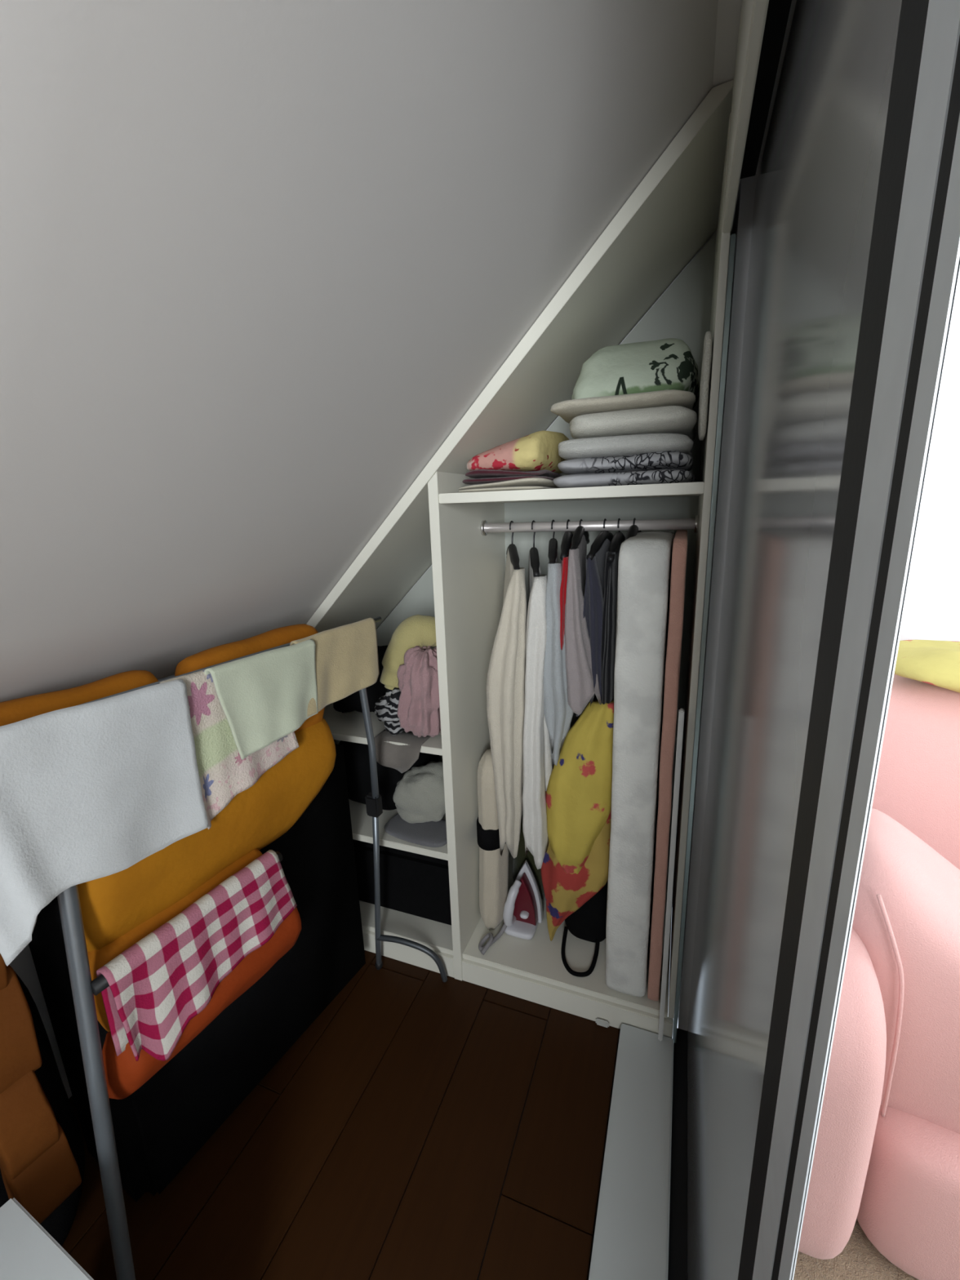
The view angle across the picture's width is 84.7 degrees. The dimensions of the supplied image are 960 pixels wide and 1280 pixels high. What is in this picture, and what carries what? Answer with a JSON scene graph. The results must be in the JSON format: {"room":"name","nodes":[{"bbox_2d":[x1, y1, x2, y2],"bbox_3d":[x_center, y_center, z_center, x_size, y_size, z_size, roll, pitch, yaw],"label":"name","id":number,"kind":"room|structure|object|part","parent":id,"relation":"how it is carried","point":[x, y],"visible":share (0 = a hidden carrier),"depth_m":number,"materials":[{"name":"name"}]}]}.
{"room":"walk-in closet","nodes":[
{"label":"walk-in closet","id":0,"kind":"room"},
{"bbox_2d":[9,942,72,1097],"bbox_3d":[-1.188,0.858,0.976,0.090,0.740,3.010,4,15,21],"label":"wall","id":1,"kind":"structure","parent":0,"point":[24,961],"depth_m":1.23,"materials":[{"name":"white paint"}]},
{"bbox_2d":[62,950,620,1279],"bbox_3d":[-0.530,1.288,0.819,1.480,0.060,2.990,4,15,21],"label":"floor","id":2,"kind":"structure","parent":0,"point":[421,1126],"depth_m":1.18,"materials":[{"name":"brown laminate"}]},
{"bbox_2d":[0,987,83,1246],"bbox_3d":[-0.965,0.868,0.840,0.291,0.760,0.466,7,16,31],"label":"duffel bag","id":3,"kind":"object","parent":2,"relation":"on","point":[60,1221],"visible":0.27,"depth_m":0.96,"materials":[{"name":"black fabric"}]},
{"bbox_2d":[0,1197,93,1279],"bbox_3d":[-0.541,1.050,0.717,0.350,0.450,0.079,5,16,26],"label":"table","id":4,"kind":"object","parent":2,"relation":"on","point":[28,1251],"visible":1,"depth_m":0.71,"materials":[{"name":"white"}]},
{"bbox_2d":[0,627,335,1222],"bbox_3d":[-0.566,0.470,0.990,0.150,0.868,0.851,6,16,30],"label":"sofa","id":5,"kind":"object","parent":2,"relation":"on","point":[39,1166],"visible":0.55,"depth_m":0.89,"materials":[{"name":"orange fabric"}]},
{"bbox_2d":[28,739,365,1201],"bbox_3d":[-0.626,0.705,1.325,0.245,0.831,0.698,6,16,28],"label":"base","id":6,"kind":"object","parent":2,"relation":"on","point":[164,1123],"visible":0.51,"depth_m":1.24,"materials":[{"name":"black fabric"}]},
{"bbox_2d":[57,616,447,1279],"bbox_3d":[-0.547,0.600,1.093,0.274,1.142,1.139,8,17,34],"label":"drying rack","id":7,"kind":"object","parent":2,"relation":"on","point":[83,989],"visible":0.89,"depth_m":0.85,"materials":[{"name":"grey metal"}]},
{"bbox_3d":[-0.609,0.673,0.832,0.033,1.132,0.115,4,15,21],"label":"leg","id":8,"kind":"part","parent":7,"relation":"part of","materials":[{"name":"grey paint"}]},
{"bbox_2d":[0,677,207,965],"bbox_3d":[-0.559,0.239,0.764,0.050,0.310,0.327,6,16,28],"label":"hand towel","id":9,"kind":"object","parent":7,"relation":"hanging from","point":[91,791],"visible":1,"depth_m":0.75,"materials":[{"name":"white fabric"}]},
{"bbox_3d":[-0.507,0.494,0.956,0.021,0.022,0.355,6,16,28],"label":"rail","id":10,"kind":"part","parent":7,"relation":"part of","materials":[{"name":"black plastic"}]},
{"bbox_2d":[97,850,297,1062],"bbox_3d":[-0.494,0.581,0.990,0.046,0.235,0.356,6,16,28],"label":"checked cloth","id":11,"kind":"object","parent":7,"relation":"hanging from","point":[166,978],"visible":1,"depth_m":0.93,"materials":[{"name":"fabric"}]},
{"bbox_3d":[-0.510,0.066,0.896,0.159,0.013,1.046,4,15,21],"label":"rail","id":12,"kind":"part","parent":7,"relation":"part of","materials":[{"name":"grey metal"}]},
{"bbox_2d":[159,653,298,828],"bbox_3d":[-0.452,0.177,0.993,0.032,0.281,0.246,6,16,28],"label":"floral towel","id":13,"kind":"object","parent":7,"relation":"hanging from","point":[224,775],"visible":0.61,"depth_m":0.95,"materials":[{"name":"multicoloured fabric"}]},
{"bbox_3d":[-0.661,0.099,0.970,0.013,0.013,1.020,6,16,28],"label":"rail","id":14,"kind":"part","parent":7,"relation":"part of","materials":[{"name":"grey metal"}]},
{"bbox_2d":[204,639,317,759],"bbox_3d":[-0.406,0.113,1.025,0.034,0.188,0.239,6,16,29],"label":"dish towel","id":15,"kind":"object","parent":7,"relation":"hanging from","point":[265,697],"visible":1,"depth_m":1.00,"materials":[{"name":"fabric"}]},
{"bbox_2d":[289,617,379,716],"bbox_3d":[-0.321,0.054,1.194,0.034,0.166,0.257,6,16,28],"label":"dish towel","id":16,"kind":"object","parent":7,"relation":"hanging from","point":[347,661],"visible":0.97,"depth_m":1.20,"materials":[{"name":"beige fabric"}]},
{"bbox_3d":[-0.294,0.203,1.357,0.025,0.496,0.052,4,15,21],"label":"leg","id":17,"kind":"part","parent":7,"relation":"part of","materials":[{"name":"grey paint"}]},
{"bbox_3d":[-0.302,0.744,1.556,0.020,0.622,0.107,-11,17,-33],"label":"leg","id":18,"kind":"part","parent":7,"relation":"part of","materials":[{"name":"grey paint"}]},
{"bbox_2d":[303,79,733,1038],"bbox_3d":[-0.088,-0.038,1.620,1.400,2.092,0.516,4,15,21],"label":"wardrobe","id":19,"kind":"object","parent":2,"relation":"on","point":[465,538],"visible":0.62,"depth_m":1.43,"materials":[{"name":"white laminate"}]},
{"bbox_2d":[333,644,388,718],"bbox_3d":[-0.351,0.133,1.717,0.269,0.210,0.303,4,15,21],"label":"heap","id":20,"kind":"object","parent":19,"relation":"on","point":[350,704],"visible":0.21,"depth_m":1.60,"materials":[{"name":"black fabric"}]},
{"bbox_2d":[321,702,442,755],"bbox_3d":[-0.330,0.235,1.796,0.685,0.020,0.485,4,15,21],"label":"shelf","id":21,"kind":"object","parent":19,"relation":"attached to","point":[351,727],"depth_m":1.61,"materials":[{"name":"white laminate"}]},
{"bbox_2d":[337,740,439,807],"bbox_3d":[-0.313,0.391,1.791,0.307,0.298,0.350,4,15,21],"label":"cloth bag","id":22,"kind":"object","parent":19,"relation":"on","point":[356,754],"visible":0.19,"depth_m":1.63,"materials":[{"name":"black fabric"}]},
{"bbox_2d":[348,795,448,860],"bbox_3d":[-0.350,0.547,1.877,0.745,0.022,0.501,4,15,21],"label":"shelf","id":23,"kind":"object","parent":19,"relation":"attached to","point":[362,824],"depth_m":1.63,"materials":[{"name":"white laminate"}]},
{"bbox_2d":[352,839,451,924],"bbox_3d":[-0.279,0.741,1.907,0.589,0.274,0.355,4,15,21],"label":"case","id":24,"kind":"object","parent":19,"relation":"on","point":[415,884],"visible":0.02,"depth_m":1.71,"materials":[{"name":"black fabric"}]},
{"bbox_3d":[-0.283,0.625,1.877,0.589,0.034,0.355,4,15,21],"label":"lid","id":25,"kind":"part","parent":24,"relation":"part of","materials":[{"name":"black fabric"}]},
{"bbox_2d":[373,728,430,773],"bbox_3d":[-0.226,0.328,1.545,0.155,0.092,0.124,4,15,21],"label":"draped cloth","id":26,"kind":"object","parent":19,"relation":"on","point":[400,757],"visible":0.74,"depth_m":1.51,"materials":[{"name":"grey fabric"}]},
{"bbox_2d":[384,814,447,847],"bbox_3d":[-0.184,0.582,1.621,0.221,0.024,0.136,4,15,21],"label":"folded cloth","id":27,"kind":"object","parent":19,"relation":"on","point":[432,833],"visible":0.62,"depth_m":1.59,"materials":[{"name":"grey fabric"}]},
{"bbox_2d":[394,646,440,737],"bbox_3d":[-0.165,0.148,1.492,0.162,0.273,0.161,4,15,21],"label":"crumpled cloth","id":28,"kind":"object","parent":19,"relation":"in","point":[416,682],"visible":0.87,"depth_m":1.44,"materials":[{"name":"pink fabric"}]},
{"bbox_2d":[391,759,445,825],"bbox_3d":[-0.168,0.475,1.672,0.222,0.191,0.234,-4,14,-8],"label":"cloth bag","id":29,"kind":"object","parent":19,"relation":"in","point":[418,797],"visible":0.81,"depth_m":1.57,"materials":[{"name":"grey fabric"}]},
{"bbox_3d":[0.001,0.260,1.665,0.026,1.488,0.513,4,15,21],"label":"divider panel","id":30,"kind":"part","parent":19,"relation":"part of","materials":[{"name":"white laminate"}]},
{"bbox_2d":[480,520,487,535],"bbox_3d":[0.013,-0.330,1.553,0.008,0.043,0.043,4,15,21],"label":"socket","id":31,"kind":"object","parent":19,"relation":"attached to","point":[483,524],"depth_m":1.54,"materials":[{"name":"silver metal"}]},
{"bbox_2d":[476,749,508,928],"bbox_3d":[0.043,0.623,1.653,0.098,0.600,0.148,4,15,21],"label":"rolled mat","id":32,"kind":"object","parent":19,"relation":"on","point":[493,867],"visible":0.65,"depth_m":1.61,"materials":[{"name":"beige fabric"}]},
{"bbox_2d":[478,859,542,955],"bbox_3d":[0.097,0.827,1.630,0.121,0.216,0.232,9,18,38],"label":"iron","id":33,"kind":"object","parent":19,"relation":"on","point":[522,912],"visible":1,"depth_m":1.66,"materials":[{"name":"silver metal"}]},
{"bbox_3d":[0.038,0.913,1.633,0.125,0.052,0.042,-15,19,-43],"label":"cord","id":34,"kind":"part","parent":33,"relation":"part of","materials":[{"name":"grey plastic"}]},
{"bbox_3d":[0.100,0.832,1.643,0.050,0.166,0.068,4,15,21],"label":"handle","id":35,"kind":"part","parent":33,"relation":"part of","materials":[{"name":"white plastic"}]},
{"bbox_2d":[458,477,564,492],"bbox_3d":[0.108,-0.412,1.416,0.232,0.031,0.428,4,15,21],"label":"sheet","id":36,"kind":"object","parent":19,"relation":"on","point":[533,483],"visible":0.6,"depth_m":1.24,"materials":[{"name":"beige fabric"}]},
{"bbox_2d":[462,470,564,484],"bbox_3d":[0.102,-0.433,1.408,0.208,0.034,0.395,4,15,21],"label":"folded cloth","id":37,"kind":"object","parent":36,"relation":"on","point":[490,477],"visible":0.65,"depth_m":1.25,"materials":[{"name":"fabric"}]},
{"bbox_2d":[464,430,568,473],"bbox_3d":[0.110,-0.489,1.380,0.216,0.109,0.383,4,15,21],"label":"cushion","id":38,"kind":"object","parent":37,"relation":"on","point":[540,451],"visible":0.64,"depth_m":1.22,"materials":[{"name":"fabric"}]},
{"bbox_2d":[506,520,519,569],"bbox_3d":[0.093,-0.281,1.535,0.024,0.131,0.401,-2,14,1],"label":"hanger","id":39,"kind":"object","parent":19,"relation":"hanging from","point":[514,558],"visible":0.83,"depth_m":1.44,"materials":[{"name":"plastic"}]},
{"bbox_2d":[485,548,527,857],"bbox_3d":[0.108,0.160,1.616,0.120,0.868,0.470,0,14,9],"label":"shirt","id":40,"kind":"object","parent":39,"relation":"hanging from","point":[505,680],"visible":0.85,"depth_m":1.42,"materials":[{"name":"beige fabric"}]},
{"bbox_3d":[0.094,-0.225,1.446,0.024,0.066,0.202,-2,14,0],"label":"arm","id":41,"kind":"part","parent":39,"relation":"part of","materials":[{"name":"black plastic"}]},
{"bbox_3d":[0.008,-0.087,1.851,1.360,2.070,0.008,4,15,21],"label":"panel","id":42,"kind":"part","parent":19,"relation":"part of","materials":[{"name":"white wood"}]},
{"bbox_2d":[511,813,543,899],"bbox_3d":[0.174,0.738,1.784,0.133,0.317,0.127,4,15,21],"label":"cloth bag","id":43,"kind":"object","parent":19,"relation":"on","point":[517,862],"visible":0.15,"depth_m":1.73,"materials":[{"name":"black fabric"}]},
{"bbox_2d":[529,520,539,577],"bbox_3d":[0.154,-0.272,1.513,0.024,0.141,0.392,-1,14,4],"label":"hanger","id":44,"kind":"object","parent":19,"relation":"hanging from","point":[534,555],"visible":0.89,"depth_m":1.41,"materials":[{"name":"plastic"}]},
{"bbox_3d":[0.148,-0.212,1.429,0.076,0.066,0.192,4,15,21],"label":"arm","id":45,"kind":"part","parent":44,"relation":"part of","materials":[{"name":"black plastic"}]},
{"bbox_2d":[522,551,554,869],"bbox_3d":[0.188,0.168,1.586,0.098,0.853,0.470,0,14,9],"label":"shirt","id":46,"kind":"object","parent":44,"relation":"hanging from","point":[537,762],"visible":0.82,"depth_m":1.40,"materials":[{"name":"white fabric"}]},
{"bbox_2d":[547,520,557,564],"bbox_3d":[0.207,-0.281,1.490,0.024,0.116,0.384,0,14,9],"label":"hanger","id":47,"kind":"object","parent":19,"relation":"hanging from","point":[553,544],"visible":0.9,"depth_m":1.39,"materials":[{"name":"plastic"}]},
{"bbox_3d":[0.193,-0.234,1.406,0.060,0.066,0.191,4,15,21],"label":"arm","id":48,"kind":"part","parent":47,"relation":"part of","materials":[{"name":"black plastic"}]},
{"bbox_2d":[543,547,573,764],"bbox_3d":[0.226,0.012,1.540,0.087,0.581,0.444,0,14,8],"label":"shirt","id":49,"kind":"object","parent":47,"relation":"hanging from","point":[558,713],"visible":0.84,"depth_m":1.36,"materials":[{"name":"grey fabric"}]},
{"bbox_2d":[560,519,573,559],"bbox_3d":[0.247,-0.288,1.472,0.023,0.096,0.378,1,14,13],"label":"hanger","id":50,"kind":"object","parent":19,"relation":"hanging from","point":[567,536],"visible":0.8,"depth_m":1.37,"materials":[{"name":"plastic"}]},
{"bbox_2d":[559,542,571,649],"bbox_3d":[0.246,-0.037,1.525,0.050,0.521,0.424,1,14,11],"label":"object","id":51,"kind":"object","parent":50,"relation":"hanging from","point":[564,564],"visible":0.33,"depth_m":1.32,"materials":[{"name":"red fabric"}]},
{"bbox_3d":[0.226,-0.251,1.388,0.023,0.066,0.191,1,14,13],"label":"arm","id":52,"kind":"part","parent":50,"relation":"part of","materials":[{"name":"black plastic"}]},
{"bbox_2d":[439,481,704,503],"bbox_3d":[0.265,-0.383,1.390,0.589,0.023,0.501,4,15,21],"label":"shelf","id":53,"kind":"object","parent":19,"relation":"attached to","point":[682,491],"depth_m":1.19,"materials":[{"name":"white laminate"}]},
{"bbox_2d":[541,699,613,941],"bbox_3d":[0.272,0.544,1.496,0.216,0.805,0.158,4,15,21],"label":"cloth bundle","id":54,"kind":"object","parent":19,"relation":"hanging from","point":[578,793],"visible":0.91,"depth_m":1.43,"materials":[{"name":"yellow fabric"}]},
{"bbox_2d":[570,519,589,549],"bbox_3d":[0.280,-0.294,1.458,0.023,0.081,0.376,2,15,16],"label":"hanger","id":55,"kind":"object","parent":19,"relation":"hanging from","point":[580,531],"visible":0.86,"depth_m":1.37,"materials":[{"name":"plastic"}]},
{"bbox_3d":[0.253,-0.264,1.374,0.023,0.066,0.190,2,15,16],"label":"arm","id":56,"kind":"part","parent":55,"relation":"part of","materials":[{"name":"black plastic"}]},
{"bbox_2d":[564,533,600,715],"bbox_3d":[0.267,-0.076,1.489,0.115,0.459,0.442,-1,14,4],"label":"shirt","id":57,"kind":"object","parent":55,"relation":"hanging from","point":[578,658],"visible":0.8,"depth_m":1.32,"materials":[{"name":"grey fabric"}]},
{"bbox_3d":[0.306,-0.309,1.546,0.023,0.066,0.190,2,15,16],"label":"arm","id":58,"kind":"part","parent":55,"relation":"part of","materials":[{"name":"black plastic"}]},
{"bbox_2d":[560,872,608,977],"bbox_3d":[0.327,0.826,1.617,0.151,0.212,0.306,4,15,21],"label":"bag","id":59,"kind":"object","parent":19,"relation":"on","point":[588,922],"visible":0.62,"depth_m":1.57,"materials":[{"name":"fabric"}]},
{"bbox_3d":[0.284,-0.314,1.451,0.589,0.028,0.028,4,15,21],"label":"hanging rail","id":60,"kind":"part","parent":19,"relation":"part of","materials":[{"name":"silver metal"}]},
{"bbox_2d":[586,518,613,560],"bbox_3d":[0.341,-0.283,1.437,0.023,0.096,0.375,4,15,23],"label":"hanger","id":61,"kind":"object","parent":19,"relation":"hanging from","point":[603,535],"visible":0.82,"depth_m":1.35,"materials":[{"name":"plastic"}]},
{"bbox_2d":[575,538,610,715],"bbox_3d":[0.330,-0.061,1.490,0.082,0.462,0.407,2,15,16],"label":"shirt","id":62,"kind":"object","parent":61,"relation":"hanging from","point":[595,568],"visible":0.48,"depth_m":1.31,"materials":[{"name":"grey fabric"}]},
{"bbox_3d":[0.304,-0.246,1.358,0.023,0.066,0.189,4,15,23],"label":"arm","id":63,"kind":"part","parent":61,"relation":"part of","materials":[{"name":"black plastic"}]},
{"bbox_3d":[0.378,-0.290,1.523,0.023,0.066,0.189,4,15,23],"label":"arm","id":64,"kind":"part","parent":61,"relation":"part of","materials":[{"name":"black plastic"}]},
{"bbox_2d":[607,518,625,563],"bbox_3d":[0.375,-0.278,1.425,0.023,0.101,0.375,3,15,20],"label":"hanger","id":65,"kind":"object","parent":19,"relation":"hanging from","point":[619,537],"visible":0.8,"depth_m":1.33,"materials":[{"name":"plastic"}]},
{"bbox_2d":[600,542,622,705],"bbox_3d":[0.381,0.025,1.501,0.044,0.627,0.396,3,15,19],"label":"jacket","id":66,"kind":"object","parent":65,"relation":"hanging from","point":[609,620],"visible":0.43,"depth_m":1.32,"materials":[{"name":"black fabric"}]},
{"bbox_3d":[0.344,-0.239,1.344,0.023,0.066,0.189,3,15,20],"label":"arm","id":67,"kind":"part","parent":65,"relation":"part of","materials":[{"name":"black plastic"}]},
{"bbox_2d":[557,451,696,488],"bbox_3d":[0.375,-0.416,1.319,0.310,0.072,0.464,4,15,21],"label":"bedspread","id":68,"kind":"object","parent":19,"relation":"on","point":[655,467],"visible":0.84,"depth_m":1.13,"materials":[{"name":"fabric"}]},
{"bbox_2d":[560,432,690,462],"bbox_3d":[0.372,-0.471,1.319,0.292,0.050,0.451,4,15,21],"label":"folded blanket","id":69,"kind":"object","parent":68,"relation":"on","point":[582,450],"visible":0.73,"depth_m":1.13,"materials":[{"name":"white fabric"}]},
{"bbox_2d":[571,404,699,443],"bbox_3d":[0.385,-0.516,1.301,0.291,0.054,0.486,4,15,21],"label":"duvet","id":70,"kind":"object","parent":69,"relation":"on","point":[678,418],"visible":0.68,"depth_m":1.10,"materials":[{"name":"white fabric"}]},
{"bbox_2d":[550,337,698,426],"bbox_3d":[0.382,-0.638,1.330,0.312,0.176,0.570,4,15,21],"label":"pillow","id":71,"kind":"object","parent":70,"relation":"on","point":[660,372],"visible":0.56,"depth_m":1.13,"materials":[{"name":"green fabric"}]},
{"bbox_2d":[624,517,640,540],"bbox_3d":[0.412,-0.285,1.408,0.023,0.081,0.375,4,15,21],"label":"hanger","id":72,"kind":"object","parent":19,"relation":"hanging from","point":[633,529],"visible":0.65,"depth_m":1.34,"materials":[{"name":"plastic"}]},
{"bbox_3d":[0.379,-0.256,1.326,0.023,0.066,0.189,4,15,21],"label":"arm","id":73,"kind":"part","parent":72,"relation":"part of","materials":[{"name":"black plastic"}]},
{"bbox_2d":[604,530,674,996],"bbox_3d":[0.456,0.325,1.494,0.112,1.234,0.484,4,15,21],"label":"mattress","id":74,"kind":"object","parent":19,"relation":"on","point":[645,557],"visible":0.91,"depth_m":1.25,"materials":[{"name":"white fabric"}]},
{"bbox_2d":[648,529,687,1001],"bbox_3d":[0.520,0.332,1.457,0.032,1.234,0.438,4,15,21],"label":"board","id":75,"kind":"object","parent":19,"relation":"on","point":[679,556],"visible":0.98,"depth_m":1.23,"materials":[{"name":"wood"}]},
{"bbox_2d":[694,515,698,532],"bbox_3d":[0.555,-0.297,1.349,0.008,0.043,0.043,4,15,21],"label":"socket","id":76,"kind":"object","parent":19,"relation":"attached to","point":[696,520],"depth_m":1.33,"materials":[{"name":"silver metal"}]},
{"bbox_3d":[0.559,-0.026,1.370,0.014,1.969,0.513,4,15,21],"label":"panel","id":77,"kind":"part","parent":19,"relation":"part of","materials":[{"name":"white laminate"}]},
{"bbox_2d":[698,330,712,440],"bbox_3d":[0.464,-0.519,1.086,0.018,0.200,0.120,4,15,21],"label":"folded cloth","id":78,"kind":"object","parent":19,"relation":"in","point":[708,344],"visible":1,"depth_m":1.04,"materials":[{"name":"white fabric"}]},
{"bbox_3d":[-0.161,0.248,1.600,0.241,0.030,0.140,4,15,21],"label":"crumpled cloth","id":79,"kind":"object","parent":19,"relation":"on","visible":0},
{"bbox_2d":[374,688,401,733],"bbox_3d":[-0.248,0.201,1.568,0.121,0.154,0.147,4,15,21],"label":"striped cloth","id":80,"kind":"object","parent":79,"relation":"on","point":[386,711],"visible":0.58,"depth_m":1.52,"materials":[{"name":"fabric"}]},
{"bbox_2d":[379,614,436,690],"bbox_3d":[-0.194,0.035,1.521,0.200,0.219,0.101,-3,14,-5],"label":"cloth","id":81,"kind":"object","parent":80,"relation":"on","point":[416,630],"visible":0.65,"depth_m":1.47,"materials":[{"name":"yellow fabric"}]},
{"bbox_2d":[595,1017,608,1027],"bbox_3d":[0.338,1.057,1.454,0.037,0.021,0.009,4,15,21],"label":"paper scrap","id":82,"kind":"object","parent":2,"relation":"on","point":[601,1022],"visible":1,"depth_m":1.45,"materials":[{"name":"white paper"}]},
{"bbox_2d":[0,0,742,702],"bbox_3d":[-0.544,-0.148,0.457,1.445,1.520,3.010,4,15,21],"label":"ceiling","id":83,"kind":"structure","parent":0,"point":[260,261],"depth_m":0.61,"materials":[{"name":"paint"}]},
{"bbox_2d":[375,228,717,902],"bbox_3d":[-0.018,-0.165,1.896,1.510,2.200,0.068,4,15,21],"label":"wall","id":84,"kind":"structure","parent":0,"point":[713,233],"depth_m":1.46,"materials":[{"name":"white paint"}]},
{"bbox_2d":[677,0,796,1031],"bbox_3d":[0.271,0.058,0.434,0.114,2.460,3.450,4,15,21],"label":"door frame","id":85,"kind":"structure","parent":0,"point":[742,228],"depth_m":1.11,"materials":[{"name":"paint"}]},
{"bbox_2d":[588,1023,673,1279],"bbox_3d":[0.015,1.349,0.314,0.135,0.030,2.436,4,15,21],"label":"door threshold","id":86,"kind":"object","parent":85,"relation":"attached to","point":[631,1238],"depth_m":1.12,"materials":[{"name":"white wood"}]},
{"bbox_2d":[657,708,684,1040],"bbox_3d":[0.460,0.602,1.274,0.012,0.924,0.018,4,15,21],"label":"slat","id":87,"kind":"object","parent":86,"relation":"on","point":[681,713],"visible":1,"depth_m":1.25,"materials":[{"name":"pink wood"}]},
{"bbox_2d":[667,1028,687,1279],"bbox_3d":[0.110,1.368,0.310,0.045,0.030,2.487,4,15,21],"label":"trim","id":88,"kind":"structure","parent":85,"relation":"attached to","point":[677,1268],"depth_m":1.13,"materials":[{"name":"black metal"}]},
{"bbox_2d":[672,233,736,1043],"bbox_3d":[0.494,0.168,1.193,0.009,1.864,0.046,4,15,21],"label":"trim","id":89,"kind":"structure","parent":85,"relation":"attached to","point":[732,240],"depth_m":1.11,"materials":[{"name":"white wood"}]},
{"bbox_2d":[723,0,768,233],"bbox_3d":[0.007,-0.550,-0.181,0.014,0.225,2.439,4,15,21],"label":"trim","id":90,"kind":"structure","parent":85,"relation":"attached to","point":[753,12],"depth_m":0.67,"materials":[{"name":"white laminate"}]},
{"bbox_2d":[740,0,791,178],"bbox_3d":[0.031,-0.529,-0.185,0.028,0.023,2.440,4,15,21],"label":"trim","id":91,"kind":"structure","parent":85,"relation":"attached to","point":[778,11],"depth_m":0.70,"materials":[{"name":"black metal"}]},
{"bbox_2d":[686,0,959,1279],"bbox_3d":[0.364,0.240,0.739,0.025,1.932,0.983,4,15,21],"label":"door","id":92,"kind":"structure","parent":85,"relation":"in","point":[854,275],"depth_m":0.36,"materials":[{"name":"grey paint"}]},
{"bbox_3d":[0.416,1.158,1.027,0.024,0.010,0.861,4,15,21],"label":"rail","id":93,"kind":"part","parent":92,"relation":"part of","materials":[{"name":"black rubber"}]},
{"bbox_2d":[793,1221,923,1279],"bbox_3d":[1.564,1.512,-0.356,3.155,0.060,4.850,4,15,21],"label":"floor","id":94,"kind":"structure","parent":0,"point":[861,1260],"depth_m":0.99,"materials":[{"name":"beige carpet"}]},
{"bbox_2d":[798,668,959,1279],"bbox_3d":[1.168,0.640,1.138,1.129,0.957,1.018,4,15,21],"label":"sofa","id":95,"kind":"object","parent":94,"relation":"on","point":[886,1159],"visible":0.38,"depth_m":0.92,"materials":[{"name":"pink fabric"}]},
{"bbox_3d":[0.662,0.817,1.126,0.209,0.653,0.544,4,15,21],"label":"arm","id":96,"kind":"part","parent":95,"relation":"part of","materials":[{"name":"pink fabric"}]},
{"bbox_3d":[1.174,0.982,1.074,0.800,0.315,0.603,4,15,21],"label":"seat","id":97,"kind":"part","parent":95,"relation":"part of","materials":[{"name":"pink fabric"}]},
{"bbox_3d":[1.373,0.570,1.379,0.922,0.951,0.401,4,15,21],"label":"backrest","id":98,"kind":"part","parent":95,"relation":"part of","materials":[{"name":"pink fabric"}]},
{"bbox_2d":[895,636,959,688],"bbox_3d":[1.222,0.073,1.266,0.394,0.111,0.370,4,15,21],"label":"pillow","id":99,"kind":"object","parent":95,"relation":"on","point":[930,660],"visible":0.76,"depth_m":1.25,"materials":[{"name":"yellow fabric"}]},
{"bbox_2d":[895,280,959,668],"bbox_3d":[2.348,-0.273,1.482,3.190,2.460,0.080,4,15,21],"label":"wall","id":100,"kind":"structure","parent":0,"point":[932,606],"depth_m":1.74,"materials":[{"name":"paint"}]}
]}

